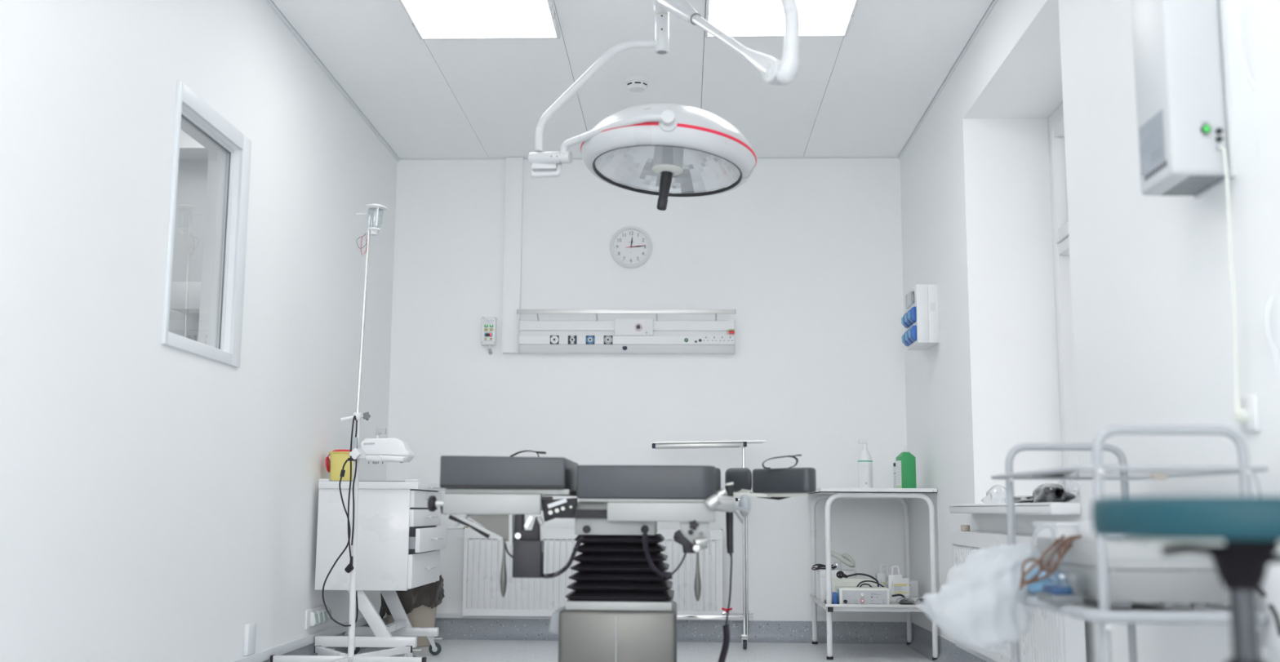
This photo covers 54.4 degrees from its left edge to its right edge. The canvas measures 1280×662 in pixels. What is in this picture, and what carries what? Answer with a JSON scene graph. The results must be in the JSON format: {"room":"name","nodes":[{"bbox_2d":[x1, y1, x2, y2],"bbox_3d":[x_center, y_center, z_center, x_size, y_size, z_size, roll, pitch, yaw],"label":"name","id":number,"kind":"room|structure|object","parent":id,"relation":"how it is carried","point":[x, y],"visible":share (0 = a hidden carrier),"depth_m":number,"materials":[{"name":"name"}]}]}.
{"room":"operating room","nodes":[
{"label":"operating room","id":0,"kind":"room"},
{"bbox_2d":[168,160,208,341],"bbox_3d":[-2.756,-0.058,5.285,2.320,3.000,4.050,0,-8,2],"label":"wall","id":1,"kind":"structure","parent":0,"point":[188,251],"depth_m":7.30,"materials":[{"name":"grey paint"}]},
{"bbox_2d":[170,281,200,315],"bbox_3d":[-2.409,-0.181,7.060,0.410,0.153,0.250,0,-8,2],"label":"upper cabinet","id":2,"kind":"object","parent":1,"relation":"attached to","point":[185,295],"visible":0.44,"depth_m":6.94,"materials":[{"name":"grey metal"}]},
{"bbox_2d":[178,128,208,159],"bbox_3d":[-2.641,-1.158,7.258,2.210,0.260,0.250,0,-8,2],"label":"ceiling","id":3,"kind":"structure","parent":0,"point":[190,148],"depth_m":7.15,"materials":[{"name":"white paint"}]},
{"bbox_2d":[0,0,397,661],"bbox_3d":[-1.681,-0.552,1.123,0.120,2.812,12.150,0,-8,2],"label":"wall","id":4,"kind":"structure","parent":0,"point":[159,502],"depth_m":3.97,"materials":[{"name":"white paint"}]},
{"bbox_2d":[161,80,251,367],"bbox_3d":[-1.527,-0.342,4.354,0.062,0.870,0.677,0,-8,2],"label":"window","id":5,"kind":"structure","parent":4,"relation":"in","point":[185,95],"depth_m":4.55,"materials":[{"name":"white plastic"}]},
{"bbox_2d":[227,611,384,661],"bbox_3d":[-1.618,0.708,0.930,0.022,0.040,11.930,0,-8,2],"label":"trim","id":6,"kind":"structure","parent":4,"relation":"attached to","point":[264,655],"depth_m":5.25,"materials":[{"name":"white"}]},
{"bbox_2d":[243,622,256,656],"bbox_3d":[-1.487,1.175,4.743,0.018,0.115,0.085,0,-8,2],"label":"duct cover","id":7,"kind":"object","parent":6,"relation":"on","point":[250,633],"visible":1,"depth_m":4.72,"materials":[{"name":"white plastic"}]},
{"bbox_2d":[262,623,369,661],"bbox_3d":[-1.605,0.785,0.929,0.049,0.113,11.950,0,-8,2],"label":"baseboard","id":8,"kind":"structure","parent":4,"relation":"attached to","point":[308,650],"depth_m":5.53,"materials":[{"name":"plastic"}]},
{"bbox_2d":[304,604,332,629],"bbox_3d":[-1.449,1.272,5.549,0.036,0.083,0.415,0,-8,2],"label":"socket","id":9,"kind":"object","parent":4,"relation":"attached to","point":[317,616],"visible":0.99,"depth_m":5.52,"materials":[{"name":"white plastic"}]},
{"bbox_2d":[315,609,323,625],"bbox_3d":[-1.443,1.289,5.602,0.026,0.063,0.055,0,-8,2],"label":"socket","id":10,"kind":"object","parent":9,"relation":"attached to","point":[320,612],"depth_m":5.59,"materials":[{"name":"green"}]},
{"bbox_2d":[320,608,328,623],"bbox_3d":[-1.440,1.299,5.673,0.026,0.063,0.055,0,-8,2],"label":"socket","id":11,"kind":"object","parent":9,"relation":"attached to","point":[325,615],"depth_m":5.66,"materials":[{"name":"green"}]},
{"bbox_2d":[324,607,332,622],"bbox_3d":[-1.438,1.309,5.744,0.026,0.063,0.055,0,-8,2],"label":"socket","id":12,"kind":"object","parent":9,"relation":"attached to","point":[329,619],"depth_m":5.73,"materials":[{"name":"green"}]},
{"bbox_2d":[265,0,998,161],"bbox_3d":[-0.167,-1.845,1.256,2.895,0.030,11.950,0,-8,2],"label":"trim","id":13,"kind":"structure","parent":4,"relation":"attached to","point":[272,5],"depth_m":6.04,"materials":[{"name":"white"}]},
{"bbox_2d":[271,0,992,158],"bbox_3d":[-0.006,-1.903,1.259,3.415,0.120,12.150,0,-8,2],"label":"ceiling","id":14,"kind":"structure","parent":0,"point":[864,92],"depth_m":5.79,"materials":[{"name":"paint"}]},
{"bbox_2d":[398,0,559,39],"bbox_3d":[-0.645,-1.295,4.981,0.594,0.033,0.594,0,-8,2],"label":"recessed light","id":15,"kind":"object","parent":14,"relation":"in","point":[430,19],"visible":1,"depth_m":5.06,"materials":[{"name":"white plastic"}]},
{"bbox_2d":[626,75,648,92],"bbox_3d":[-0.014,-1.158,5.851,0.104,0.052,0.104,0,-8,2],"label":"smoke detector","id":16,"kind":"object","parent":14,"relation":"attached to","point":[634,83],"visible":1,"depth_m":5.82,"materials":[{"name":"white plastic"}]},
{"bbox_2d":[528,0,799,210],"bbox_3d":[0.221,-0.941,4.127,0.749,0.965,1.255,6,-10,-33],"label":"light","id":17,"kind":"object","parent":14,"relation":"hanging from","point":[664,151],"visible":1,"depth_m":4.29,"materials":[{"name":"white metal"}]},
{"bbox_2d":[704,0,858,37],"bbox_3d":[0.560,-1.294,4.939,0.594,0.033,0.594,0,-8,2],"label":"recessed light","id":18,"kind":"object","parent":14,"relation":"in","point":[735,18],"visible":0.82,"depth_m":5.02,"materials":[{"name":"white plastic"}]},
{"bbox_2d":[355,640,932,661],"bbox_3d":[-0.023,0.900,0.857,3.415,0.120,12.150,0,-8,2],"label":"floor","id":19,"kind":"structure","parent":0,"point":[452,651],"depth_m":6.23,"materials":[{"name":"plastic"}]},
{"bbox_2d":[270,213,426,661],"bbox_3d":[-1.150,0.466,5.115,0.621,1.934,0.692,0,-8,2],"label":"stand","id":20,"kind":"object","parent":19,"relation":"on","point":[328,655],"visible":1,"depth_m":5.03,"materials":[{"name":"white metal"}]},
{"bbox_2d":[356,232,367,256],"bbox_3d":[-1.160,-0.362,5.186,0.046,0.101,0.004,0,-8,2],"label":"lead","id":21,"kind":"object","parent":20,"relation":"hanging from","point":[366,233],"visible":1,"depth_m":5.19,"materials":[{"name":"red plastic"}]},
{"bbox_2d":[321,415,414,626],"bbox_3d":[-1.100,0.767,5.049,0.333,0.841,0.128,0,-8,2],"label":"pump","id":22,"kind":"object","parent":20,"relation":"attached to","point":[378,450],"visible":1,"depth_m":5.04,"materials":[{"name":"white plastic"}]},
{"bbox_2d":[364,204,386,235],"bbox_3d":[-1.107,-0.466,5.210,0.090,0.131,0.090,0,-8,2],"label":"jar","id":23,"kind":"object","parent":20,"relation":"on","point":[378,207],"visible":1,"depth_m":5.19,"materials":[{"name":"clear plastic"}]},
{"bbox_2d":[315,479,446,657],"bbox_3d":[-1.194,1.124,5.837,0.512,0.836,0.661,0,-8,2],"label":"cart","id":24,"kind":"object","parent":19,"relation":"on","point":[399,539],"visible":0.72,"depth_m":5.55,"materials":[{"name":"white metal"}]},
{"bbox_2d":[318,480,445,491],"bbox_3d":[-1.204,0.737,5.893,0.450,0.034,0.661,0,-8,2],"label":"countertop","id":25,"kind":"structure","parent":24,"relation":"on","point":[322,485],"depth_m":5.57,"materials":[{"name":"white plastic"}]},
{"bbox_2d":[325,449,359,480],"bbox_3d":[-1.365,0.618,5.721,0.149,0.144,0.126,0,-8,2],"label":"sharps container","id":26,"kind":"object","parent":25,"relation":"on","point":[338,457],"visible":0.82,"depth_m":5.67,"materials":[{"name":"yellow plastic"}]},
{"bbox_2d":[379,574,444,646],"bbox_3d":[-1.195,1.460,6.524,0.334,0.361,0.331,0,-8,2],"label":"waste bin","id":27,"kind":"object","parent":19,"relation":"on","point":[420,604],"visible":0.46,"depth_m":6.42,"materials":[{"name":"beige plastic"}]},
{"bbox_2d":[427,450,750,661],"bbox_3d":[-0.124,0.826,3.960,1.025,0.905,0.539,0,-8,2],"label":"table","id":28,"kind":"object","parent":19,"relation":"on","point":[620,606],"visible":1,"depth_m":3.78,"materials":[{"name":"black rubber"}]},
{"bbox_2d":[717,482,733,661],"bbox_3d":[0.259,0.777,3.872,0.069,0.610,0.028,0,-8,2],"label":"corded hand control","id":29,"kind":"object","parent":28,"relation":"hanging from","point":[730,486],"visible":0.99,"depth_m":3.88,"materials":[{"name":"grey plastic"}]},
{"bbox_2d":[724,454,816,500],"bbox_3d":[0.414,0.491,4.162,0.440,0.146,0.208,-6,-10,39],"label":"cushion","id":30,"kind":"object","parent":28,"relation":"attached to","point":[778,484],"visible":0.95,"depth_m":4.09,"materials":[{"name":"grey leather"}]},
{"bbox_2d":[652,440,767,648],"bbox_3d":[0.360,1.109,6.485,0.594,1.067,0.270,0,-8,2],"label":"stand","id":31,"kind":"object","parent":19,"relation":"on","point":[719,444],"visible":0.7,"depth_m":6.45,"materials":[{"name":"silver metal"}]},
{"bbox_2d":[652,440,767,444],"bbox_3d":[0.364,0.590,6.559,0.592,0.018,0.270,0,-8,2],"label":"tray","id":32,"kind":"object","parent":31,"relation":"on","point":[718,442],"depth_m":6.45,"materials":[{"name":"white metal"}]},
{"bbox_2d":[807,488,937,660],"bbox_3d":[1.173,1.224,6.382,0.562,0.817,0.825,0,-8,2],"label":"table","id":33,"kind":"object","parent":19,"relation":"on","point":[831,494],"visible":0.84,"depth_m":6.06,"materials":[{"name":"white metal"}]},
{"bbox_2d":[815,568,840,602],"bbox_3d":[0.952,1.294,6.341,0.128,0.158,0.222,0,-8,2],"label":"case","id":34,"kind":"object","parent":33,"relation":"on","point":[820,575],"visible":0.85,"depth_m":6.24,"materials":[{"name":"white plastic"}]},
{"bbox_2d":[811,564,836,570],"bbox_3d":[0.933,1.198,6.305,0.128,0.030,0.076,0,-8,2],"label":"coiled cable","id":35,"kind":"object","parent":34,"relation":"on","point":[820,566],"visible":0.86,"depth_m":6.28,"materials":[{"name":"black plastic"}]},
{"bbox_2d":[831,551,855,567],"bbox_3d":[1.033,1.164,6.351,0.127,0.084,0.061,-4,-9,28],"label":"hose","id":36,"kind":"object","parent":34,"relation":"on","point":[850,562],"visible":0.99,"depth_m":6.33,"materials":[{"name":"white plastic"}]},
{"bbox_2d":[831,591,837,604],"bbox_3d":[0.947,1.302,6.052,0.018,0.059,0.070,0,-8,2],"label":"pouch","id":37,"kind":"object","parent":33,"relation":"on","point":[834,595],"visible":0.83,"depth_m":6.02,"materials":[{"name":"blue plastic"}]},
{"bbox_2d":[840,569,857,577],"bbox_3d":[1.059,1.308,6.406,0.101,0.151,0.122,0,-8,2],"label":"case","id":38,"kind":"object","parent":33,"relation":"on","point":[847,572],"visible":0.26,"depth_m":6.36,"materials":[{"name":"white plastic"}]},
{"bbox_2d":[831,570,884,591],"bbox_3d":[1.080,1.270,6.177,0.250,0.160,0.184,0,-8,2],"label":"medical device","id":39,"kind":"object","parent":33,"relation":"on","point":[840,580],"visible":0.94,"depth_m":6.19,"materials":[{"name":"white plastic"}]},
{"bbox_2d":[835,586,889,604],"bbox_3d":[1.084,1.293,6.068,0.240,0.084,0.183,0,-8,2],"label":"control unit","id":40,"kind":"object","parent":33,"relation":"on","point":[867,595],"visible":0.99,"depth_m":5.99,"materials":[{"name":"white plastic"}]},
{"bbox_2d":[844,593,884,604],"bbox_3d":[1.083,1.289,5.988,0.192,0.052,0.001,0,-8,2],"label":"print","id":41,"kind":"object","parent":40,"relation":"attached to","point":[850,598],"depth_m":5.99,"materials":[{"name":"grey plastic"}]},
{"bbox_2d":[809,593,918,608],"bbox_3d":[1.172,1.369,6.322,0.541,0.013,0.742,0,-8,2],"label":"shelf","id":42,"kind":"object","parent":33,"relation":"on","point":[828,604],"depth_m":5.96,"materials":[{"name":"metal"}]},
{"bbox_2d":[857,439,872,488],"bbox_3d":[1.131,0.677,6.252,0.073,0.264,0.074,0,-8,2],"label":"spray bottle","id":43,"kind":"object","parent":33,"relation":"on","point":[864,460],"visible":0.81,"depth_m":6.22,"materials":[{"name":"white plastic"}]},
{"bbox_2d":[860,465,872,486],"bbox_3d":[1.133,0.723,6.215,0.057,0.104,0.013,1,-8,-3],"label":"print","id":44,"kind":"object","parent":43,"relation":"attached to","point":[866,471],"depth_m":6.21,"materials":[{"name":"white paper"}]},
{"bbox_2d":[807,488,937,494],"bbox_3d":[1.176,0.833,6.450,0.562,0.022,0.800,0,-8,2],"label":"table top","id":45,"kind":"object","parent":33,"relation":"on","point":[819,491],"depth_m":6.06,"materials":[{"name":"white plastic"}]},
{"bbox_2d":[875,564,890,586],"bbox_3d":[1.276,1.299,6.445,0.106,0.182,0.092,0,-8,2],"label":"battery pack","id":46,"kind":"object","parent":33,"relation":"on","point":[880,576],"visible":0.29,"depth_m":6.41,"materials":[{"name":"white plastic"}]},
{"bbox_2d":[893,461,896,488],"bbox_3d":[1.327,0.749,6.375,0.061,0.160,0.042,0,-8,2],"label":"bottle","id":47,"kind":"object","parent":33,"relation":"on","point":[894,462],"visible":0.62,"depth_m":6.36,"materials":[{"name":"white plastic"}]},
{"bbox_2d":[885,565,909,602],"bbox_3d":[1.305,1.279,6.305,0.106,0.182,0.092,0,-8,2],"label":"battery pack","id":48,"kind":"object","parent":33,"relation":"on","point":[896,584],"visible":0.84,"depth_m":6.26,"materials":[{"name":"white plastic"}]},
{"bbox_2d":[895,446,916,488],"bbox_3d":[1.333,0.694,6.242,0.078,0.231,0.077,2,-8,-10],"label":"canister","id":49,"kind":"object","parent":33,"relation":"on","point":[905,462],"visible":0.82,"depth_m":6.21,"materials":[{"name":"green plastic"}]},
{"bbox_2d":[897,462,901,482],"bbox_3d":[1.296,0.708,6.229,0.001,0.100,0.048,2,-8,-10],"label":"print","id":50,"kind":"object","parent":49,"relation":"attached to","point":[899,464],"depth_m":6.22,"materials":[{"name":"white paper"}]},
{"bbox_2d":[891,594,924,604],"bbox_3d":[1.348,1.310,6.068,0.232,0.051,0.120,0,-8,2],"label":"plastic bag","id":51,"kind":"object","parent":33,"relation":"on","point":[905,601],"visible":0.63,"depth_m":6.06,"materials":[{"name":"black plastic"}]},
{"bbox_2d":[909,580,918,600],"bbox_3d":[1.395,1.341,6.439,0.070,0.098,0.102,0,-8,2],"label":"box","id":52,"kind":"object","parent":33,"relation":"on","point":[913,585],"visible":0.44,"depth_m":6.39,"materials":[{"name":"white cardboard"}]},
{"bbox_2d":[991,424,1268,661],"bbox_3d":[1.105,0.684,2.857,0.394,0.888,0.808,0,-8,2],"label":"trolley","id":53,"kind":"object","parent":19,"relation":"on","point":[1100,611],"visible":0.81,"depth_m":2.55,"materials":[{"name":"white metal"}]},
{"bbox_2d":[915,543,1040,653],"bbox_3d":[0.810,0.639,2.973,0.303,0.260,0.130,0,-8,2],"label":"plastic bag","id":54,"kind":"object","parent":53,"relation":"hanging from","point":[980,605],"visible":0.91,"depth_m":2.94,"materials":[{"name":"white plastic"}]},
{"bbox_2d":[1027,567,1069,595],"bbox_3d":[0.960,0.591,2.938,0.101,0.064,0.220,0,-8,2],"label":"package","id":55,"kind":"object","parent":53,"relation":"on","point":[1057,578],"visible":0.34,"depth_m":2.87,"materials":[{"name":"blue plastic"}]},
{"bbox_2d":[1018,524,1081,590],"bbox_3d":[0.926,0.504,2.781,0.196,0.142,0.133,0,-8,2],"label":"bundle","id":56,"kind":"object","parent":53,"relation":"on","point":[1064,543],"visible":0.96,"depth_m":2.76,"materials":[{"name":"brown rubber"}]},
{"bbox_2d":[1036,571,1087,604],"bbox_3d":[0.925,0.560,2.718,0.084,0.065,0.120,0,-8,2],"label":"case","id":57,"kind":"object","parent":53,"relation":"on","point":[1053,594],"visible":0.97,"depth_m":2.68,"materials":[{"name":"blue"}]},
{"bbox_2d":[1035,537,1224,608],"bbox_3d":[1.104,0.545,2.853,0.243,0.135,0.525,0,-8,2],"label":"equipment case","id":58,"kind":"object","parent":53,"relation":"on","point":[1136,573],"visible":0.65,"depth_m":2.60,"materials":[{"name":"grey plastic"}]},
{"bbox_2d":[1032,522,1078,538],"bbox_3d":[1.023,0.468,2.920,0.152,0.034,0.196,0,-8,2],"label":"tray","id":59,"kind":"object","parent":58,"relation":"on","point":[1067,529],"visible":0.38,"depth_m":2.83,"materials":[{"name":"white plastic"}]},
{"bbox_2d":[1078,520,1125,541],"bbox_3d":[1.110,0.437,2.720,0.243,0.040,0.186,0,-8,2],"label":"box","id":60,"kind":"object","parent":58,"relation":"on","point":[1085,528],"visible":0.27,"depth_m":2.74,"materials":[{"name":"white plastic"}]},
{"bbox_2d":[1257,548,1279,651],"bbox_3d":[1.281,0.521,2.453,0.054,0.220,0.190,0,-8,2],"label":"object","id":61,"kind":"object","parent":53,"relation":"on","point":[1269,637],"visible":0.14,"depth_m":2.48,"materials":[{"name":"white plastic"}]},
{"bbox_2d":[1256,588,1279,635],"bbox_3d":[1.214,0.538,2.407,0.054,0.102,0.010,0,-8,2],"label":"cable","id":62,"kind":"object","parent":61,"relation":"hanging from","point":[1260,592],"visible":0.94,"depth_m":2.40,"materials":[{"name":"black rubber"}]},
{"bbox_2d":[1091,496,1279,661],"bbox_3d":[0.795,0.586,1.629,0.545,0.729,0.521,0,-8,2],"label":"stool","id":63,"kind":"object","parent":19,"relation":"on","point":[1241,535],"visible":1,"depth_m":1.60,"materials":[{"name":"teal leather"}]},
{"bbox_2d":[386,158,908,622],"bbox_3d":[0.274,0.306,7.033,3.615,2.812,0.120,0,-8,2],"label":"wall","id":64,"kind":"structure","parent":0,"point":[806,253],"depth_m":7.01,"materials":[{"name":"white paint"}]},
{"bbox_2d":[480,316,497,354],"bbox_3d":[-0.853,0.026,7.024,0.082,0.209,0.053,0,-8,2],"label":"control box","id":65,"kind":"object","parent":64,"relation":"attached to","point":[489,324],"visible":1,"depth_m":7.01,"materials":[{"name":"white plastic"}]},
{"bbox_2d":[502,157,524,353],"bbox_3d":[-0.724,-0.436,7.090,0.098,1.131,0.045,0,-8,2],"label":"trim","id":66,"kind":"structure","parent":64,"relation":"attached to","point":[513,243],"depth_m":7.07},
{"bbox_2d":[384,613,752,621],"bbox_3d":[-0.406,1.563,6.804,2.035,0.026,0.022,0,-8,2],"label":"pipe","id":67,"kind":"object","parent":64,"relation":"attached to","point":[455,615],"depth_m":6.81,"materials":[{"name":"white"}]},
{"bbox_2d":[446,526,753,616],"bbox_3d":[-0.239,1.309,6.770,1.700,0.479,0.061,0,-8,2],"label":"radiator","id":68,"kind":"object","parent":64,"relation":"attached to","point":[482,556],"visible":0.57,"depth_m":6.75,"materials":[{"name":"white metal"}]},
{"bbox_2d":[516,309,735,354],"bbox_3d":[-0.076,0.005,6.972,1.220,0.240,0.109,0,-8,2],"label":"panel","id":69,"kind":"object","parent":64,"relation":"attached to","point":[618,336],"visible":1,"depth_m":6.95,"materials":[{"name":"white plastic"}]},
{"bbox_2d":[550,335,559,344],"bbox_3d":[-0.478,0.049,6.953,0.049,0.049,0.006,0,-8,2],"label":"outlet","id":70,"kind":"object","parent":69,"relation":"attached to","point":[554,340],"depth_m":6.95,"materials":[{"name":"white plastic"}]},
{"bbox_2d":[568,335,577,344],"bbox_3d":[-0.378,0.050,6.949,0.049,0.049,0.006,0,-8,2],"label":"outlet","id":71,"kind":"object","parent":69,"relation":"attached to","point":[572,340],"depth_m":6.94,"materials":[{"name":"white plastic"}]},
{"bbox_2d":[586,335,595,344],"bbox_3d":[-0.278,0.050,6.946,0.049,0.049,0.006,0,-8,2],"label":"outlet","id":72,"kind":"object","parent":69,"relation":"attached to","point":[590,340],"depth_m":6.94,"materials":[{"name":"blue plastic"}]},
{"bbox_2d":[604,335,612,344],"bbox_3d":[-0.177,0.050,6.942,0.049,0.049,0.006,0,-8,2],"label":"outlet","id":73,"kind":"object","parent":69,"relation":"attached to","point":[607,339],"depth_m":6.94,"materials":[{"name":"grey plastic"}]},
{"bbox_2d":[702,337,710,344],"bbox_3d":[0.368,0.054,6.923,0.043,0.043,0.005,0,-8,2],"label":"socket","id":74,"kind":"object","parent":69,"relation":"attached to","point":[705,340],"depth_m":6.92,"materials":[{"name":"grey plastic"}]},
{"bbox_2d":[710,337,718,344],"bbox_3d":[0.413,0.054,6.922,0.043,0.043,0.005,0,-8,2],"label":"socket","id":75,"kind":"object","parent":69,"relation":"attached to","point":[713,340],"depth_m":6.92,"materials":[{"name":"grey plastic"}]},
{"bbox_2d":[718,337,726,344],"bbox_3d":[0.458,0.054,6.920,0.043,0.043,0.005,0,-8,2],"label":"socket","id":76,"kind":"object","parent":69,"relation":"attached to","point":[722,340],"depth_m":6.92,"materials":[{"name":"grey plastic"}]},
{"bbox_2d":[726,337,734,344],"bbox_3d":[0.503,0.054,6.919,0.043,0.043,0.005,0,-8,2],"label":"socket","id":77,"kind":"object","parent":69,"relation":"attached to","point":[730,340],"depth_m":6.92,"materials":[{"name":"grey plastic"}]},
{"bbox_2d":[609,226,652,268],"bbox_3d":[-0.051,-0.478,7.080,0.244,0.244,0.030,0,-8,2],"label":"wall clock","id":78,"kind":"object","parent":64,"relation":"attached to","point":[630,246],"visible":1,"depth_m":7.08,"materials":[{"name":"white plastic"}]},
{"bbox_2d":[382,617,907,644],"bbox_3d":[0.023,1.630,6.766,2.895,0.113,0.049,0,-8,2],"label":"baseboard","id":79,"kind":"structure","parent":64,"relation":"attached to","point":[450,628],"depth_m":6.77,"materials":[{"name":"plastic"}]},
{"bbox_2d":[899,0,1279,661],"bbox_3d":[1.472,-0.549,1.013,0.400,2.812,11.950,0,-8,2],"label":"wall","id":80,"kind":"structure","parent":0,"point":[1152,312],"depth_m":3.85,"materials":[{"name":"white paint"}]},
{"bbox_2d":[901,284,939,350],"bbox_3d":[1.384,-0.064,6.177,0.138,0.286,0.301,0,-8,2],"label":"box","id":81,"kind":"object","parent":80,"relation":"attached to","point":[921,318],"visible":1,"depth_m":6.04,"materials":[{"name":"white plastic"}]},
{"bbox_2d":[901,312,909,328],"bbox_3d":[1.334,-0.054,6.255,0.032,0.074,0.064,0,-8,2],"label":"socket","id":82,"kind":"object","parent":81,"relation":"attached to","point":[903,322],"depth_m":6.23,"materials":[{"name":"blue plastic"}]},
{"bbox_2d":[902,331,910,346],"bbox_3d":[1.333,0.037,6.242,0.032,0.074,0.064,0,-8,2],"label":"socket","id":83,"kind":"object","parent":81,"relation":"attached to","point":[905,343],"depth_m":6.22,"materials":[{"name":"blue plastic"}]},
{"bbox_2d":[904,310,912,325],"bbox_3d":[1.331,-0.067,6.168,0.032,0.074,0.064,0,-8,2],"label":"socket","id":84,"kind":"object","parent":81,"relation":"attached to","point":[907,322],"depth_m":6.16,"materials":[{"name":"blue plastic"}]},
{"bbox_2d":[904,328,913,344],"bbox_3d":[1.330,0.025,6.154,0.032,0.074,0.064,0,-8,2],"label":"socket","id":85,"kind":"object","parent":81,"relation":"attached to","point":[908,340],"depth_m":6.14,"materials":[{"name":"blue plastic"}]},
{"bbox_2d":[907,306,915,323],"bbox_3d":[1.328,-0.079,6.080,0.032,0.074,0.064,0,-8,2],"label":"socket","id":86,"kind":"object","parent":81,"relation":"attached to","point":[912,313],"depth_m":6.05,"materials":[{"name":"blue plastic"}]},
{"bbox_2d":[907,324,916,342],"bbox_3d":[1.327,0.012,6.067,0.032,0.074,0.064,0,-8,2],"label":"socket","id":87,"kind":"object","parent":81,"relation":"attached to","point":[912,333],"depth_m":6.04,"materials":[{"name":"blue plastic"}]},
{"bbox_2d":[904,622,986,661],"bbox_3d":[1.240,0.787,0.829,0.049,0.113,11.950,0,-8,2],"label":"baseboard","id":88,"kind":"structure","parent":80,"relation":"attached to","point":[922,638],"depth_m":5.97,"materials":[{"name":"plastic"}]},
{"bbox_2d":[955,642,996,661],"bbox_3d":[1.363,1.169,3.954,0.020,0.020,3.250,0,-8,2],"label":"trim","id":89,"kind":"structure","parent":80,"relation":"attached to","point":[960,646],"depth_m":5.20,"materials":[{"name":"white"}]},
{"bbox_2d":[949,502,1080,515],"bbox_3d":[1.534,0.658,4.598,0.465,0.038,1.500,0,-8,2],"label":"sill","id":90,"kind":"structure","parent":80,"relation":"attached to","point":[1038,508],"depth_m":4.16,"materials":[{"name":"white plastic"}]},
{"bbox_2d":[981,484,1006,503],"bbox_3d":[1.352,0.617,4.699,0.087,0.071,0.298,0,-8,2],"label":"clear bag","id":91,"kind":"object","parent":90,"relation":"on","point":[993,486],"visible":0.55,"depth_m":4.70,"materials":[{"name":"clear plastic"}]},
{"bbox_2d":[1013,495,1033,502],"bbox_3d":[1.339,0.590,4.359,0.074,0.026,0.388,0,-8,2],"label":"sheet","id":92,"kind":"object","parent":90,"relation":"on","point":[1020,499],"visible":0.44,"depth_m":4.25,"materials":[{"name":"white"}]},
{"bbox_2d":[1031,483,1076,502],"bbox_3d":[1.327,0.530,4.069,0.086,0.063,0.406,0,-8,2],"label":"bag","id":93,"kind":"object","parent":90,"relation":"on","point":[1046,492],"visible":0.88,"depth_m":3.96,"materials":[{"name":"black"}]},
{"bbox_2d":[1057,480,1080,502],"bbox_3d":[1.376,0.506,3.982,0.076,0.086,0.174,0,-8,2],"label":"clear bag","id":94,"kind":"object","parent":90,"relation":"on","point":[1078,486],"visible":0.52,"depth_m":3.97,"materials":[{"name":"clear plastic"}]},
{"bbox_2d":[951,524,1086,661],"bbox_3d":[1.325,0.952,4.487,0.074,0.480,1.500,0,-8,2],"label":"radiator","id":95,"kind":"object","parent":80,"relation":"attached to","point":[1051,637],"visible":0.43,"depth_m":3.99,"materials":[{"name":"white metal"}]},
{"bbox_2d":[1047,102,1079,502],"bbox_3d":[1.799,-0.194,4.678,0.082,1.712,1.415,0,-8,2],"label":"window","id":96,"kind":"structure","parent":80,"relation":"in","point":[1066,373],"depth_m":5.31,"materials":[{"name":"white plastic"}]},
{"bbox_2d":[1130,0,1248,423],"bbox_3d":[1.267,-0.403,2.879,0.142,1.250,0.241,0,-8,2],"label":"air steriliser","id":97,"kind":"object","parent":80,"relation":"attached to","point":[1186,142],"visible":1,"depth_m":2.83,"materials":[{"name":"white metal"}]},
{"bbox_2d":[1160,175,1225,195],"bbox_3d":[1.284,-0.337,2.885,0.083,0.002,0.178,0,-8,2],"label":"vent grille","id":98,"kind":"object","parent":97,"relation":"attached to","point":[1186,185],"depth_m":2.88,"materials":[{"name":"grey"}]},
{"bbox_2d":[1239,394,1259,433],"bbox_3d":[1.325,0.180,2.708,0.012,0.080,0.080,0,-8,2],"label":"wall socket","id":99,"kind":"object","parent":80,"relation":"attached to","point":[1249,402],"visible":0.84,"depth_m":2.68,"materials":[{"name":"white plastic"}]},
{"bbox_2d":[1231,0,1278,382],"bbox_3d":[1.323,-0.280,2.652,0.065,0.950,0.030,0,-8,2],"label":"hanging cable","id":100,"kind":"object","parent":80,"relation":"hanging from","point":[1234,11],"visible":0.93,"depth_m":2.70,"materials":[{"name":"white plastic"}]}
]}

